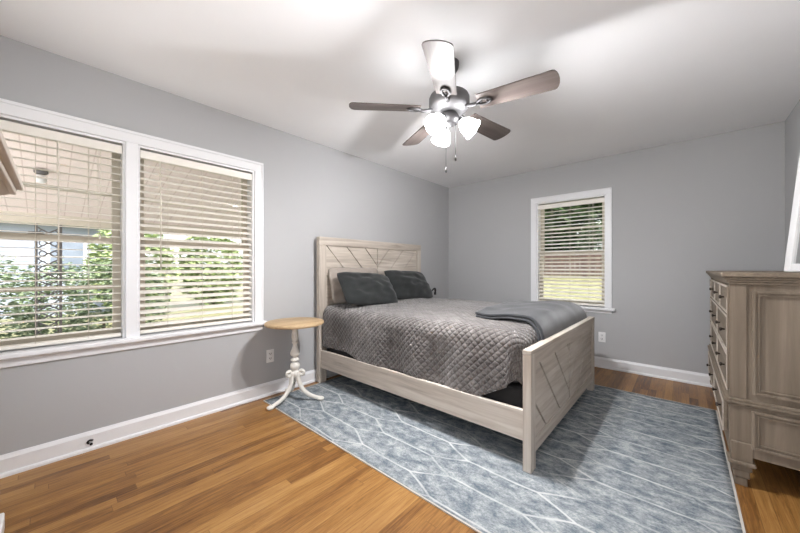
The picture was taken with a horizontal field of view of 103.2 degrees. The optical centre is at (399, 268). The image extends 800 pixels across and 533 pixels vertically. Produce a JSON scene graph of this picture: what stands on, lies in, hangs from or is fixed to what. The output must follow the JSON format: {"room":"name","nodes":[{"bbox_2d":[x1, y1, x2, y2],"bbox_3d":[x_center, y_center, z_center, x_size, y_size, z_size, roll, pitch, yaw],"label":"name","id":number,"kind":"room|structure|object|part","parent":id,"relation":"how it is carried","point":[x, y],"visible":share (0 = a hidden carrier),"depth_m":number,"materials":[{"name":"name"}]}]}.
{"room":"bedroom","nodes":[
{"label":"bedroom","id":0,"kind":"room"},
{"bbox_2d":[0,35,448,454],"bbox_3d":[-0.901,-0.067,3.324,0.150,2.440,5.170,0,0,42],"label":"wall","id":1,"kind":"structure","parent":0,"point":[312,190],"depth_m":2.58,"materials":[{"name":"grey paint"}]},
{"bbox_2d":[0,114,124,351],"bbox_3d":[-2.179,-0.187,1.897,0.150,1.330,0.798,0,0,42],"label":"window","id":2,"kind":"structure","parent":1,"relation":"in","point":[117,248],"depth_m":2.13,"materials":[{"name":"white paint"}]},
{"bbox_3d":[-2.217,-0.502,1.931,0.032,0.671,0.770,0,0,42],"label":"sash","id":3,"kind":"part","parent":2,"relation":"part of","materials":[{"name":"beige paint"}]},
{"bbox_3d":[-2.191,0.126,1.908,0.032,0.665,0.770,0,0,42],"label":"sash","id":4,"kind":"part","parent":2,"relation":"part of","materials":[{"name":"beige paint"}]},
{"bbox_2d":[0,119,121,350],"bbox_3d":[-2.142,-0.182,1.863,0.082,1.284,0.765,0,0,42],"label":"blind","id":5,"kind":"object","parent":2,"relation":"attached to","point":[8,126],"visible":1,"depth_m":1.94,"materials":[{"name":"white plastic"}]},
{"bbox_3d":[-2.151,-0.163,1.872,0.057,1.210,0.002,0,0,42],"label":"ladder cord","id":6,"kind":"part","parent":5,"relation":"part of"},
{"bbox_3d":[-2.150,0.449,1.871,0.048,0.022,0.765,0,0,42],"label":"rail","id":7,"kind":"part","parent":5,"relation":"part of","materials":[{"name":"white plastic"}]},
{"bbox_3d":[-1.938,-0.476,2.043,0.015,0.584,0.013,0,0,17],"label":"pull cord","id":8,"kind":"part","parent":5,"relation":"part of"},
{"bbox_2d":[0,98,263,337],"bbox_3d":[-1.863,-0.227,2.193,0.126,1.410,1.805,0,0,42],"label":"trim","id":9,"kind":"structure","parent":1,"relation":"attached to","point":[132,139],"depth_m":2.17,"materials":[{"name":"white paint"}]},
{"bbox_2d":[0,321,266,368],"bbox_3d":[-1.852,0.512,2.183,0.155,0.081,1.865,0,0,42],"label":"trim","id":10,"kind":"structure","parent":1,"relation":"attached to","point":[11,358],"depth_m":2.09,"materials":[{"name":"white paint"}]},
{"bbox_2d":[0,369,338,478],"bbox_3d":[-0.835,1.094,3.265,0.028,0.118,4.870,0,0,42],"label":"baseboard","id":11,"kind":"structure","parent":1,"relation":"attached to","point":[19,461],"depth_m":2.16,"materials":[{"name":"white paint"}]},
{"bbox_2d":[138,145,253,335],"bbox_3d":[-1.604,-0.187,2.539,0.150,1.330,0.800,0,0,42],"label":"window","id":12,"kind":"structure","parent":1,"relation":"in","point":[140,161],"depth_m":2.56,"materials":[{"name":"white paint"}]},
{"bbox_3d":[-1.642,-0.502,2.573,0.032,0.671,0.772,0,0,42],"label":"sash","id":13,"kind":"part","parent":12,"relation":"part of","materials":[{"name":"beige paint"}]},
{"bbox_3d":[-1.616,0.126,2.550,0.032,0.665,0.772,0,0,42],"label":"sash","id":14,"kind":"part","parent":12,"relation":"part of","materials":[{"name":"beige paint"}]},
{"bbox_2d":[140,150,251,333],"bbox_3d":[-1.567,-0.182,2.506,0.082,1.284,0.767,0,0,42],"label":"blind","id":15,"kind":"object","parent":12,"relation":"attached to","point":[160,158],"visible":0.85,"depth_m":2.47,"materials":[{"name":"white plastic"}]},
{"bbox_3d":[-1.575,0.449,2.513,0.048,0.022,0.767,0,0,42],"label":"rail","id":16,"kind":"part","parent":15,"relation":"part of","materials":[{"name":"white plastic"}]},
{"bbox_3d":[-1.576,-0.163,2.514,0.057,1.210,0.002,0,0,42],"label":"ladder cord","id":17,"kind":"part","parent":15,"relation":"part of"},
{"bbox_3d":[-1.427,-0.163,2.681,0.057,1.210,0.002,0,0,42],"label":"ladder cord","id":18,"kind":"part","parent":15,"relation":"part of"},
{"bbox_3d":[-1.362,-0.476,2.686,0.015,0.584,0.013,0,0,17],"label":"pull cord","id":19,"kind":"part","parent":15,"relation":"part of","materials":[{"name":"white fabric"}]},
{"bbox_2d":[266,349,273,362],"bbox_3d":[-1.183,0.801,2.889,0.010,0.116,0.072,0,0,42],"label":"power outlet","id":20,"kind":"object","parent":1,"relation":"attached to","point":[269,353],"visible":1,"depth_m":2.88,"materials":[{"name":"white plastic"}]},
{"bbox_2d":[0,0,799,187],"bbox_3d":[0.448,-1.377,2.116,3.772,0.180,5.170,0,0,42],"label":"ceiling","id":21,"kind":"structure","parent":0,"point":[635,75],"depth_m":1.97,"materials":[{"name":"white paint"}]},
{"bbox_2d":[349,40,559,172],"bbox_3d":[0.342,-0.939,1.998,1.192,0.694,1.186,0,0,42],"label":"ceiling fan","id":22,"kind":"object","parent":21,"relation":"hanging from","point":[448,103],"visible":1,"depth_m":1.89,"materials":[{"name":"grey metal"}]},
{"bbox_3d":[-0.095,-0.996,1.963,0.439,0.006,0.144,0,12,-4],"label":"blade","id":23,"kind":"part","parent":22,"relation":"part of","materials":[{"name":"brown wood"}]},
{"bbox_3d":[0.157,-0.996,2.367,0.144,0.006,0.439,-13,5,-22],"label":"blade","id":24,"kind":"part","parent":22,"relation":"part of","materials":[{"name":"brown wood"}]},
{"bbox_3d":[0.219,-0.866,1.907,0.128,0.128,0.128,0,0,42],"label":"lamp shade","id":25,"kind":"part","parent":22,"relation":"part of","materials":[{"name":"white glass"}]},
{"bbox_3d":[0.212,-0.996,1.599,0.144,0.006,0.439,12,3,14],"label":"blade","id":26,"kind":"part","parent":22,"relation":"part of","materials":[{"name":"wood"}]},
{"bbox_3d":[0.280,-0.866,2.121,0.127,0.128,0.126,0,0,42],"label":"lamp shade","id":27,"kind":"part","parent":22,"relation":"part of","materials":[{"name":"white glass"}]},
{"bbox_3d":[0.347,-0.787,1.974,0.013,0.240,0.012,0,0,42],"label":"pull chain","id":28,"kind":"part","parent":22,"relation":"part of","materials":[{"name":"grey metal"}]},
{"bbox_3d":[0.436,-0.866,1.963,0.128,0.128,0.124,0,0,42],"label":"lamp shade","id":29,"kind":"part","parent":22,"relation":"part of","materials":[{"name":"white glass"}]},
{"bbox_3d":[0.618,-0.996,2.253,0.439,0.006,0.144,0,-12,-40],"label":"blade","id":30,"kind":"part","parent":22,"relation":"part of","materials":[{"name":"brown wood"}]},
{"bbox_3d":[0.652,-0.996,1.779,0.439,0.006,0.144,0,-12,32],"label":"blade","id":31,"kind":"part","parent":22,"relation":"part of","materials":[{"name":"brown wood"}]},
{"bbox_2d":[0,367,799,532],"bbox_3d":[0.448,1.213,2.116,3.772,0.120,5.170,0,0,42],"label":"floor","id":32,"kind":"structure","parent":0,"point":[249,467],"depth_m":1.67,"materials":[{"name":"brown wood"}]},
{"bbox_2d":[0,513,4,532],"bbox_3d":[-1.707,1.103,1.179,0.262,0.100,0.283,0,0,42],"label":"storage box","id":33,"kind":"object","parent":32,"relation":"on","point":[2,515],"visible":1,"depth_m":1.33,"materials":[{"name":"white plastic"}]},
{"bbox_2d":[0,129,22,195],"bbox_3d":[-0.924,0.457,0.445,0.835,1.392,0.470,0,0,43],"label":"chest","id":34,"kind":"object","parent":32,"relation":"on","point":[10,180],"visible":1,"depth_m":0.72,"materials":[{"name":"brown wood"}]},
{"bbox_2d":[263,376,745,532],"bbox_3d":[0.686,1.149,2.649,2.912,0.006,2.354,0,0,42],"label":"area rug","id":35,"kind":"object","parent":32,"relation":"on","point":[617,461],"visible":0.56,"depth_m":1.89,"materials":[{"name":"fabric"}]},
{"bbox_2d":[264,317,323,410],"bbox_3d":[-0.912,0.807,2.743,0.490,0.692,0.497,0,0,42],"label":"side table","id":36,"kind":"object","parent":35,"relation":"on","point":[294,323],"visible":1,"depth_m":2.72,"materials":[{"name":"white wood"}]},
{"bbox_3d":[-0.990,1.011,2.644,0.060,0.284,0.247,0,0,42],"label":"leg","id":37,"kind":"part","parent":36,"relation":"part of","materials":[{"name":"white paint"}]},
{"bbox_3d":[-0.978,1.007,2.854,0.059,0.276,0.246,0,0,-37],"label":"leg","id":38,"kind":"part","parent":36,"relation":"part of","materials":[{"name":"white paint"}]},
{"bbox_3d":[-0.781,1.007,2.750,0.246,0.276,0.060,0,0,2],"label":"leg","id":39,"kind":"part","parent":36,"relation":"part of","materials":[{"name":"white paint"}]},
{"bbox_2d":[317,236,594,473],"bbox_3d":[0.491,0.414,3.091,2.132,1.462,1.672,0,0,42],"label":"bed","id":40,"kind":"object","parent":35,"relation":"on","point":[558,368],"visible":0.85,"depth_m":2.37,"materials":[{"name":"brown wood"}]},
{"bbox_3d":[-0.795,0.457,3.213,0.052,1.377,0.085,0,0,42],"label":"headboard post","id":41,"kind":"part","parent":40,"relation":"part of","materials":[{"name":"brown wood"}]},
{"bbox_3d":[-0.280,0.458,3.795,0.020,0.775,1.470,0,0,42],"label":"headboard panel","id":42,"kind":"part","parent":40,"relation":"part of","materials":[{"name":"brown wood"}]},
{"bbox_3d":[-0.277,-0.274,3.792,0.052,0.085,1.640,0,0,42],"label":"headboard rail","id":43,"kind":"part","parent":40,"relation":"part of","materials":[{"name":"brown wood"}]},
{"bbox_3d":[-0.277,-0.111,3.793,0.026,0.242,1.470,0,0,42],"label":"chevron panel","id":44,"kind":"part","parent":40,"relation":"part of","materials":[{"name":"brown wood"}]},
{"bbox_3d":[-0.276,0.040,3.791,0.038,0.060,1.470,0,0,42],"label":"headboard rail","id":45,"kind":"part","parent":40,"relation":"part of","materials":[{"name":"brown wood"}]},
{"bbox_3d":[0.242,0.457,4.371,0.052,1.377,0.085,0,0,42],"label":"headboard post","id":46,"kind":"part","parent":40,"relation":"part of","materials":[{"name":"brown wood"}]},
{"bbox_3d":[-0.031,0.908,2.506,2.031,0.175,0.028,0,0,42],"label":"rail","id":47,"kind":"part","parent":40,"relation":"part of","materials":[{"name":"brown wood"}]},
{"bbox_2d":[327,348,522,407],"bbox_3d":[0.495,0.666,3.100,1.965,0.512,1.516,0,0,42],"label":"mattress","id":48,"kind":"object","parent":40,"relation":"on","point":[512,394],"visible":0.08,"depth_m":1.94,"materials":[{"name":"black fabric"}]},
{"bbox_2d":[322,298,537,396],"bbox_3d":[0.494,0.634,3.102,1.992,0.559,1.598,0,0,42],"label":"quilt","id":49,"kind":"object","parent":48,"relation":"on","point":[442,341],"visible":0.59,"depth_m":2.34,"materials":[{"name":"grey fabric"}]},
{"bbox_2d":[329,267,377,303],"bbox_3d":[-0.467,0.179,3.466,0.167,0.374,0.705,0,0,43],"label":"pillow","id":50,"kind":"object","parent":49,"relation":"on","point":[338,297],"visible":0.34,"depth_m":3.25,"materials":[{"name":"fabric"}]},
{"bbox_2d":[337,272,397,304],"bbox_3d":[-0.319,0.212,3.278,0.677,0.350,0.294,0,0,-42],"label":"pillow","id":51,"kind":"object","parent":49,"relation":"on","point":[358,288],"visible":0.98,"depth_m":3.17,"materials":[{"name":"grey fabric"}]},
{"bbox_2d":[384,270,432,298],"bbox_3d":[0.119,0.203,3.875,0.716,0.356,0.268,0,0,-44],"label":"pillow","id":52,"kind":"object","parent":49,"relation":"on","point":[406,284],"visible":0.89,"depth_m":3.74,"materials":[{"name":"grey fabric"}]},
{"bbox_2d":[475,300,586,341],"bbox_3d":[1.082,0.435,2.739,0.705,0.276,1.325,0,0,42],"label":"throw blanket","id":53,"kind":"object","parent":49,"relation":"on","point":[548,318],"visible":0.9,"depth_m":2.42,"materials":[{"name":"fabric"}]},
{"bbox_3d":[0.735,0.816,1.802,0.048,0.659,0.075,0,0,42],"label":"footboard post","id":54,"kind":"part","parent":40,"relation":"part of","materials":[{"name":"brown wood"}]},
{"bbox_3d":[1.265,0.770,2.397,0.028,0.420,1.520,0,0,42],"label":"chevron panel","id":55,"kind":"part","parent":40,"relation":"part of","materials":[{"name":"brown wood"}]},
{"bbox_3d":[1.267,0.523,2.396,0.036,0.074,1.520,0,0,42],"label":"footboard rail","id":56,"kind":"part","parent":40,"relation":"part of","materials":[{"name":"brown wood"}]},
{"bbox_3d":[1.267,1.020,2.396,0.036,0.080,1.520,0,0,42],"label":"footboard rail","id":57,"kind":"part","parent":40,"relation":"part of","materials":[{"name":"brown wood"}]},
{"bbox_3d":[1.799,0.816,2.990,0.048,0.659,0.075,0,0,42],"label":"footboard post","id":58,"kind":"part","parent":40,"relation":"part of","materials":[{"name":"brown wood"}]},
{"bbox_2d":[706,271,799,486],"bbox_3d":[2.451,0.588,2.154,0.494,1.130,1.640,0,0,42],"label":"dresser","id":59,"kind":"object","parent":32,"relation":"on","point":[753,365],"visible":1,"depth_m":1.64,"materials":[{"name":"beige wood"}]},
{"bbox_3d":[2.532,0.826,2.566,0.016,0.165,0.710,0,0,42],"label":"drawer","id":60,"kind":"part","parent":59,"relation":"part of","materials":[{"name":"beige wood"}]},
{"bbox_3d":[2.544,0.578,2.556,0.016,0.200,0.710,0,0,42],"label":"drawer","id":61,"kind":"part","parent":59,"relation":"part of","materials":[{"name":"beige wood"}]},
{"bbox_3d":[2.624,0.175,2.645,0.016,0.155,0.469,0,0,42],"label":"drawer","id":62,"kind":"part","parent":59,"relation":"part of","materials":[{"name":"beige wood"}]},
{"bbox_3d":[2.544,0.366,2.556,0.016,0.200,0.710,0,0,42],"label":"drawer","id":63,"kind":"part","parent":59,"relation":"part of","materials":[{"name":"beige wood"}]},
{"bbox_3d":[2.303,0.175,2.287,0.016,0.155,0.469,0,0,42],"label":"drawer","id":64,"kind":"part","parent":59,"relation":"part of","materials":[{"name":"beige wood"}]},
{"bbox_3d":[2.050,0.826,2.029,0.016,0.165,0.710,0,0,42],"label":"drawer","id":65,"kind":"part","parent":59,"relation":"part of","materials":[{"name":"beige wood"}]},
{"bbox_3d":[2.062,0.578,2.018,0.016,0.200,0.710,0,0,42],"label":"drawer","id":66,"kind":"part","parent":59,"relation":"part of","materials":[{"name":"beige wood"}]},
{"bbox_3d":[2.062,0.366,2.018,0.016,0.200,0.710,0,0,42],"label":"drawer","id":67,"kind":"part","parent":59,"relation":"part of","materials":[{"name":"beige wood"}]},
{"bbox_3d":[1.982,0.175,1.928,0.016,0.155,0.469,0,0,42],"label":"drawer","id":68,"kind":"part","parent":59,"relation":"part of","materials":[{"name":"beige wood"}]},
{"bbox_3d":[2.454,0.710,2.151,0.466,0.038,1.616,0,0,42],"label":"waist moulding","id":69,"kind":"part","parent":59,"relation":"part of","materials":[{"name":"beige wood"}]},
{"bbox_3d":[2.455,0.068,2.151,0.464,0.038,1.623,0,0,42],"label":"crown moulding","id":70,"kind":"part","parent":59,"relation":"part of","materials":[{"name":"beige wood"}]},
{"bbox_3d":[1.937,0.840,1.543,0.305,0.197,0.016,0,0,42],"label":"panel moulding","id":71,"kind":"part","parent":59,"relation":"part of","materials":[{"name":"beige wood"}]},
{"bbox_3d":[1.949,0.388,1.546,0.312,0.540,0.016,0,0,42],"label":"panel moulding","id":72,"kind":"part","parent":59,"relation":"part of","materials":[{"name":"beige wood"}]},
{"bbox_2d":[784,154,799,271],"bbox_3d":[2.151,-0.357,1.608,0.098,0.758,0.340,0,0,18],"label":"leaning mirror","id":73,"kind":"object","parent":59,"relation":"on","point":[792,259],"visible":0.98,"depth_m":1.74,"materials":[{"name":"white glass"}]},
{"bbox_2d":[793,219,799,263],"bbox_3d":[2.154,-0.357,1.607,0.076,0.669,0.252,0,0,18],"label":"mirror glass","id":74,"kind":"object","parent":73,"relation":"attached to","point":[796,226],"depth_m":1.73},
{"bbox_2d":[449,121,784,373],"bbox_3d":[2.123,-0.067,3.986,3.472,2.440,0.150,0,0,42],"label":"wall","id":75,"kind":"structure","parent":0,"point":[682,211],"depth_m":3.35,"materials":[{"name":"grey paint"}]},
{"bbox_2d":[531,187,611,307],"bbox_3d":[2.075,-0.229,3.910,0.902,1.383,0.026,0,0,42],"label":"trim","id":76,"kind":"structure","parent":75,"relation":"attached to","point":[608,191],"depth_m":3.81,"materials":[{"name":"white paint"}]},
{"bbox_2d":[537,194,605,307],"bbox_3d":[2.138,-0.194,3.972,0.774,1.313,0.150,0,0,42],"label":"window","id":77,"kind":"structure","parent":75,"relation":"in","point":[598,196],"depth_m":4.01,"materials":[{"name":"white paint"}]},
{"bbox_2d":[538,197,604,306],"bbox_3d":[2.105,-0.186,3.934,0.743,1.267,0.082,0,0,42],"label":"blind","id":78,"kind":"object","parent":77,"relation":"attached to","point":[596,200],"visible":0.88,"depth_m":3.91,"materials":[{"name":"beige plastic"}]},
{"bbox_3d":[2.113,-0.168,3.943,0.002,1.193,0.057,0,0,42],"label":"ladder cord","id":79,"kind":"part","parent":78,"relation":"part of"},
{"bbox_3d":[2.112,0.436,3.942,0.743,0.022,0.048,0,0,42],"label":"rail","id":80,"kind":"part","parent":78,"relation":"part of","materials":[{"name":"white plastic"}]},
{"bbox_3d":[2.277,-0.472,3.737,0.013,0.584,0.015,0,0,17],"label":"pull cord","id":81,"kind":"part","parent":78,"relation":"part of","materials":[{"name":"white fabric"}]},
{"bbox_3d":[2.149,0.115,3.983,0.746,0.656,0.032,0,0,42],"label":"sash","id":82,"kind":"part","parent":77,"relation":"part of","materials":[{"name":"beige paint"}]},
{"bbox_3d":[2.172,-0.505,4.010,0.746,0.662,0.032,0,0,42],"label":"sash","id":83,"kind":"part","parent":77,"relation":"part of","materials":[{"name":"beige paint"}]},
{"bbox_2d":[579,305,614,313],"bbox_3d":[2.099,0.491,3.936,0.964,0.064,0.155,0,0,42],"label":"trim","id":84,"kind":"structure","parent":75,"relation":"attached to","point":[593,309],"depth_m":3.69,"materials":[{"name":"white paint"}]},
{"bbox_2d":[598,332,605,341],"bbox_3d":[2.344,0.800,3.679,0.072,0.116,0.010,0,0,42],"label":"power outlet","id":85,"kind":"object","parent":75,"relation":"attached to","point":[601,335],"visible":1,"depth_m":3.67,"materials":[{"name":"white plastic"}]},
{"bbox_2d":[594,356,711,387],"bbox_3d":[2.063,1.094,3.919,3.416,0.118,0.028,0,0,42],"label":"baseboard","id":86,"kind":"structure","parent":75,"relation":"attached to","point":[689,377],"depth_m":3.35,"materials":[{"name":"white paint"}]},
{"bbox_2d":[785,100,799,256],"bbox_3d":[1.797,-0.067,0.908,0.150,2.440,5.170,0,0,42],"label":"wall","id":87,"kind":"structure","parent":0,"point":[792,123],"depth_m":2.63,"materials":[{"name":"grey paint"}]},
{"label":"outside","id":88,"kind":"structure","parent":0,"visible":0},
{"bbox_2d":[0,131,240,230],"bbox_3d":[-2.778,-0.917,3.293,2.595,0.660,13.200,0,0,42],"label":"ceiling","id":89,"kind":"structure","parent":88,"point":[22,195],"depth_m":3.31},
{"bbox_2d":[33,168,48,182],"bbox_3d":[-3.196,-0.817,2.822,0.090,0.120,0.090,0,0,42],"label":"porch light","id":90,"kind":"object","parent":89,"relation":"attached to","point":[40,173],"visible":0.86,"depth_m":2.80,"materials":[{"name":"white glass"}]},
{"bbox_2d":[36,174,46,182],"bbox_3d":[-3.196,-0.794,2.822,0.076,0.074,0.076,0,0,42],"label":"shade","id":91,"kind":"object","parent":90,"relation":"on","point":[40,180],"depth_m":2.80,"materials":[{"name":"glass"}]},
{"bbox_2d":[0,210,240,236],"bbox_3d":[-3.696,-0.577,4.116,0.130,0.140,13.200,0,0,42],"label":"beam","id":92,"kind":"structure","parent":89,"relation":"attached to","point":[3,218],"depth_m":3.82,"materials":[{"name":"beige paint"}]},
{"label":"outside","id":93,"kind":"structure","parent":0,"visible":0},
{"bbox_2d":[0,268,601,338],"bbox_3d":[-5.542,0.768,13.019,72.000,1.450,80.000,0,0,42],"label":"ground","id":94,"kind":"structure","parent":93,"point":[559,282],"depth_m":9.58,"materials":[{"name":"green plant"}]},
{"bbox_2d":[0,254,55,338],"bbox_3d":[-5.487,0.678,4.310,1.098,1.743,1.002,0,0,-28],"label":"bush","id":95,"kind":"object","parent":94,"relation":"on","point":[6,276],"visible":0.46,"depth_m":4.40,"materials":[{"name":"green plant"}]},
{"bbox_2d":[9,259,97,336],"bbox_3d":[-5.932,0.664,5.485,1.039,1.771,1.081,0,0,42],"label":"bush","id":96,"kind":"object","parent":94,"relation":"on","point":[47,268],"visible":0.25,"depth_m":5.40,"materials":[{"name":"green plant"}]},
{"bbox_2d":[0,223,111,318],"bbox_3d":[-13.887,-0.657,8.948,4.000,4.300,10.000,0,0,42],"label":"house","id":97,"kind":"structure","parent":94,"relation":"on","point":[18,244],"depth_m":9.83,"materials":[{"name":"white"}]},
{"bbox_3d":[-10.678,-0.357,10.168,0.009,1.140,0.740,0,0,42],"label":"pane","id":98,"kind":"part","parent":97,"relation":"part of","materials":[{"name":"clear glass"}]},
{"bbox_2d":[56,260,111,331],"bbox_3d":[-4.769,0.686,5.115,1.073,1.728,1.097,0,0,42],"label":"bush","id":99,"kind":"object","parent":94,"relation":"on","point":[77,298],"visible":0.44,"depth_m":4.89,"materials":[{"name":"green plant"}]},
{"bbox_2d":[81,228,180,314],"bbox_3d":[-8.434,-0.024,10.074,2.202,3.161,2.436,0,0,42],"label":"leafy tree","id":100,"kind":"object","parent":94,"relation":"on","point":[105,232],"visible":0.2,"depth_m":9.66,"materials":[{"name":"green plant"}]},
{"bbox_2d":[105,260,171,324],"bbox_3d":[-5.180,0.677,6.301,1.057,1.745,1.083,0,0,42],"label":"bush","id":101,"kind":"object","parent":94,"relation":"on","point":[147,261],"visible":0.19,"depth_m":6.33,"materials":[{"name":"green plant"}]},
{"bbox_2d":[177,236,242,304],"bbox_3d":[-7.283,-0.029,12.293,2.251,3.171,2.387,0,0,42],"label":"leafy tree","id":102,"kind":"object","parent":94,"relation":"on","point":[189,237],"visible":0.42,"depth_m":11.85,"materials":[{"name":"green plant"}]},
{"bbox_2d":[544,255,601,275],"bbox_3d":[3.695,-0.102,11.807,13.478,0.890,0.120,0,0,42],"label":"fence","id":103,"kind":"object","parent":94,"relation":"on","point":[568,256],"visible":0.04,"depth_m":10.11,"materials":[{"name":"brown wood"}]},
{"bbox_2d":[545,202,601,264],"bbox_3d":[6.755,-3.097,13.160,3.967,6.401,3.427,0,0,42],"label":"tree","id":104,"kind":"object","parent":94,"relation":"on","point":[595,204],"visible":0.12,"depth_m":12.24,"materials":[{"name":"green plant"}]},
{"bbox_2d":[576,220,601,268],"bbox_3d":[7.076,-0.805,10.959,1.859,1.815,1.175,0,0,42],"label":"bush","id":105,"kind":"object","parent":94,"relation":"on","point":[596,228],"visible":0.21,"depth_m":11.06,"materials":[{"name":"green plant"}]},
{"bbox_3d":[-3.009,1.383,3.031,2.600,0.180,12.500,0,0,42],"label":"floor","id":106,"kind":"structure","parent":94,"relation":"on","visible":0},
{"bbox_2d":[36,223,61,335],"bbox_3d":[-4.064,0.393,3.667,0.100,1.800,0.260,0,0,42],"label":"post","id":107,"kind":"object","parent":106,"relation":"on","point":[37,227],"visible":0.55,"depth_m":3.67,"materials":[{"name":"black metal"}]}
]}

